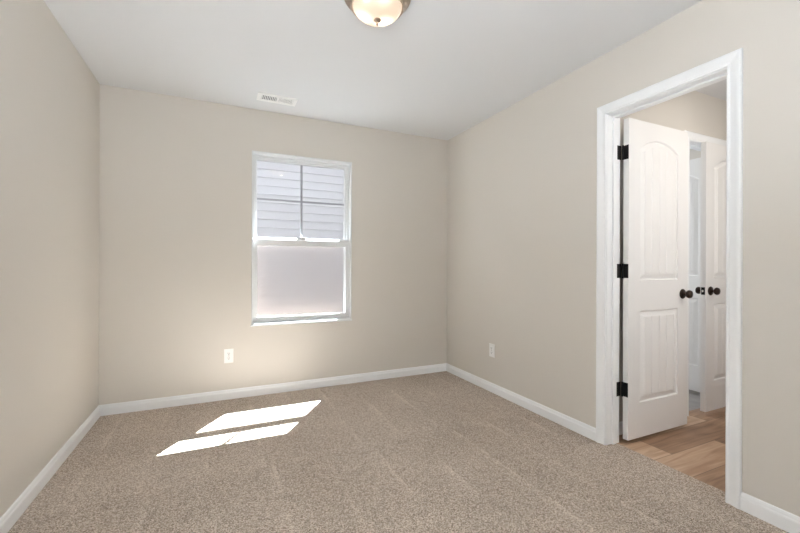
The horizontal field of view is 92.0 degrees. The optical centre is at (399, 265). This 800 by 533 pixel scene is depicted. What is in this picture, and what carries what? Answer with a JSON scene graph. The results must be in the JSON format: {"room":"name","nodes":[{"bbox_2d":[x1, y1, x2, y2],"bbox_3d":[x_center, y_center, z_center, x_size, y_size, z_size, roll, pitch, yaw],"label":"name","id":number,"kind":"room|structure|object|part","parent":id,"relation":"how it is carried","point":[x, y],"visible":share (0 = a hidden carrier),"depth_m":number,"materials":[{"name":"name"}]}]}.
{"room":"empty bedroom","nodes":[
{"label":"empty bedroom","id":0,"kind":"room"},
{"bbox_2d":[0,0,99,517],"bbox_3d":[-1.437,-0.111,1.048,0.100,2.440,4.210,0,0,-25],"label":"wall","id":1,"kind":"structure","parent":0,"point":[50,97],"depth_m":1.95,"materials":[{"name":"grey paint"}]},
{"bbox_2d":[0,405,99,532],"bbox_3d":[-1.378,1.069,1.047,0.014,0.079,3.956,0,0,-25],"label":"baseboard","id":2,"kind":"structure","parent":1,"relation":"attached to","point":[9,518],"depth_m":1.94,"materials":[{"name":"white wood"}]},
{"bbox_2d":[99,84,446,404],"bbox_3d":[0.348,-0.106,4.110,5.714,2.440,0.154,0,0,-25],"label":"wall","id":3,"kind":"structure","parent":0,"point":[175,173],"depth_m":3.19,"materials":[{"name":"grey paint"}]},
{"bbox_2d":[224,349,232,362],"bbox_3d":[-1.420,0.751,3.202,0.071,0.116,0.009,0,0,-25],"label":"electrical outlet","id":4,"kind":"object","parent":3,"relation":"attached to","point":[228,353],"visible":1,"depth_m":3.20,"materials":[{"name":"white plastic"}]},
{"bbox_2d":[99,363,446,415],"bbox_3d":[-0.857,1.071,3.461,2.988,0.079,0.014,0,0,-25],"label":"baseboard","id":5,"kind":"structure","parent":3,"relation":"attached to","point":[180,400],"depth_m":3.29,"materials":[{"name":"white wood"}]},
{"bbox_2d":[251,150,351,326],"bbox_3d":[-0.891,-0.228,3.533,0.895,1.496,0.178,0,0,-25],"label":"window","id":6,"kind":"structure","parent":3,"relation":"in","point":[346,243],"depth_m":3.53,"materials":[{"name":"white plastic"}]},
{"bbox_3d":[-0.897,-0.566,3.549,0.841,0.759,0.028,0,0,-25],"label":"sash","id":7,"kind":"part","parent":6,"relation":"part of","materials":[{"name":"white plastic"}]},
{"bbox_2d":[257,165,343,236],"bbox_3d":[-0.899,-0.583,3.554,0.789,0.673,0.010,0,0,-25],"label":"grille","id":8,"kind":"object","parent":6,"relation":"attached to","point":[301,201],"depth_m":3.55,"materials":[{"name":"grey plastic"}]},
{"bbox_3d":[-0.864,0.512,3.468,0.895,0.016,0.034,0,0,-25],"label":"sill","id":9,"kind":"part","parent":6,"relation":"part of","materials":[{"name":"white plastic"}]},
{"bbox_3d":[-0.878,0.120,3.504,0.859,0.733,0.036,0,0,-25],"label":"sash","id":10,"kind":"part","parent":6,"relation":"part of","materials":[{"name":"white plastic"}]},
{"bbox_3d":[-0.919,0.119,3.593,0.837,0.708,0.008,0,0,-25],"label":"screen frame","id":11,"kind":"part","parent":6,"relation":"part of","materials":[{"name":"white plastic"}]},
{"bbox_2d":[44,0,726,139],"bbox_3d":[1.159,-1.373,2.249,5.814,0.100,4.210,0,0,-25],"label":"ceiling","id":12,"kind":"structure","parent":0,"point":[443,68],"depth_m":2.37,"materials":[{"name":"white paint"}]},
{"bbox_2d":[257,92,297,106],"bbox_3d":[-0.982,-1.327,3.088,0.300,0.006,0.146,0,0,-25],"label":"ceiling vent","id":13,"kind":"object","parent":12,"relation":"in","point":[261,96],"visible":1,"depth_m":3.08,"materials":[{"name":"white plastic"}]},
{"bbox_2d":[344,0,410,26],"bbox_3d":[-0.111,-1.254,1.903,0.334,0.147,0.334,0,0,-25],"label":"ceiling light","id":14,"kind":"object","parent":12,"relation":"attached to","point":[375,13],"visible":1,"depth_m":1.87,"materials":[{"name":"white glass"}]},
{"bbox_2d":[8,371,788,532],"bbox_3d":[1.162,1.132,2.224,5.814,0.030,4.156,0,0,-25],"label":"floor","id":15,"kind":"structure","parent":0,"point":[437,452],"depth_m":2.09,"materials":[{"name":"beige carpet"}]},
{"bbox_2d":[447,0,799,516],"bbox_3d":[1.383,-0.102,2.324,0.115,2.440,3.956,0,0,-25],"label":"wall","id":16,"kind":"structure","parent":0,"point":[522,180],"depth_m":2.53,"materials":[{"name":"grey paint"}]},
{"bbox_2d":[489,343,494,357],"bbox_3d":[0.810,0.750,3.407,0.009,0.116,0.071,0,0,-25],"label":"electrical outlet","id":17,"kind":"object","parent":16,"relation":"attached to","point":[491,346],"visible":1,"depth_m":3.40,"materials":[{"name":"white plastic"}]},
{"bbox_2d":[446,363,595,440],"bbox_3d":[0.869,1.077,3.273,0.014,0.079,1.806,0,0,-25],"label":"baseboard","id":18,"kind":"structure","parent":16,"relation":"attached to","point":[586,430],"depth_m":2.97,"materials":[{"name":"white wood"}]},
{"bbox_2d":[596,48,742,508],"bbox_3d":[1.462,0.063,2.136,0.136,2.121,0.752,0,0,-25],"label":"door frame","id":19,"kind":"structure","parent":16,"relation":"attached to","point":[733,61],"depth_m":2.07,"materials":[{"name":"white wood"}]},
{"bbox_2d":[616,118,692,440],"bbox_3d":[1.694,0.086,2.533,0.682,2.021,0.154,0,0,-29],"label":"door","id":20,"kind":"structure","parent":19,"relation":"attached to","point":[653,387],"depth_m":2.53,"materials":[{"name":"white paint"}]},
{"bbox_3d":[1.953,0.195,2.619,0.055,0.055,0.051,0,0,-25],"label":"knob","id":21,"kind":"part","parent":20,"relation":"part of","materials":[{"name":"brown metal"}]},
{"bbox_2d":[740,492,799,532],"bbox_3d":[1.858,1.080,1.137,0.014,0.079,1.398,0,0,-25],"label":"baseboard","id":22,"kind":"structure","parent":16,"relation":"attached to","point":[782,519],"depth_m":1.67,"materials":[{"name":"white wood"}]},
{"bbox_2d":[619,91,726,421],"bbox_3d":[2.518,-0.098,3.116,2.611,2.440,0.115,0,0,-25],"label":"wall","id":23,"kind":"structure","parent":0,"point":[694,111],"depth_m":2.83,"materials":[{"name":"grey paint"}]},
{"bbox_2d":[619,421,622,434],"bbox_3d":[1.725,1.079,2.680,0.812,0.079,0.014,0,0,-25],"label":"baseboard","id":24,"kind":"structure","parent":23,"relation":"attached to","point":[621,422],"depth_m":2.55,"materials":[{"name":"white wood"}]},
{"bbox_2d":[689,158,700,391],"bbox_3d":[2.485,0.081,3.522,0.154,2.021,0.629,0,0,-19],"label":"door","id":25,"kind":"structure","parent":23,"relation":"in","point":[695,164],"depth_m":3.36,"materials":[{"name":"white paint"}]},
{"bbox_2d":[685,130,725,415],"bbox_3d":[2.408,0.066,3.057,0.738,2.121,0.134,0,0,-25],"label":"door frame","id":26,"kind":"structure","parent":23,"relation":"attached to","point":[692,136],"depth_m":2.87,"materials":[{"name":"white wood"}]},
{"bbox_2d":[690,149,700,159],"bbox_3d":[2.827,-0.097,4.248,0.100,2.440,1.679,0,0,-25],"label":"wall","id":27,"kind":"structure","parent":0,"point":[694,154],"depth_m":3.87,"materials":[{"name":"grey paint"}]},
{"bbox_3d":[3.136,-0.096,2.699,0.100,2.440,1.162,0,0,-25],"label":"wall","id":28,"kind":"structure","parent":0,"visible":0},
{"bbox_2d":[695,141,725,411],"bbox_3d":[2.566,0.085,3.005,0.639,2.021,0.154,0,0,-19],"label":"door","id":29,"kind":"structure","parent":28,"relation":"in","point":[712,289],"depth_m":2.92,"materials":[{"name":"white paint"}]},
{"bbox_3d":[2.306,0.192,2.969,0.055,0.055,0.051,0,0,-25],"label":"knob","id":30,"kind":"part","parent":29,"relation":"part of","materials":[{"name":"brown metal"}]},
{"bbox_3d":[2.350,0.192,2.875,0.055,0.055,0.051,0,0,-25],"label":"knob","id":31,"kind":"part","parent":29,"relation":"part of","materials":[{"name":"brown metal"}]},
{"label":"outside","id":32,"kind":"structure","parent":0,"visible":0},
{"bbox_3d":[-3.232,1.528,9.344,20.000,0.150,12.330,0,0,-25],"label":"ground","id":33,"kind":"structure","parent":32,"visible":0},
{"bbox_2d":[257,161,343,316],"bbox_3d":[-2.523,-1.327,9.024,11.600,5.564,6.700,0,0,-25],"label":"window glass","id":34,"kind":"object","parent":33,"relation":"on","point":[291,280],"visible":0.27,"depth_m":6.08,"materials":[{"name":"clear glass"}]}
]}

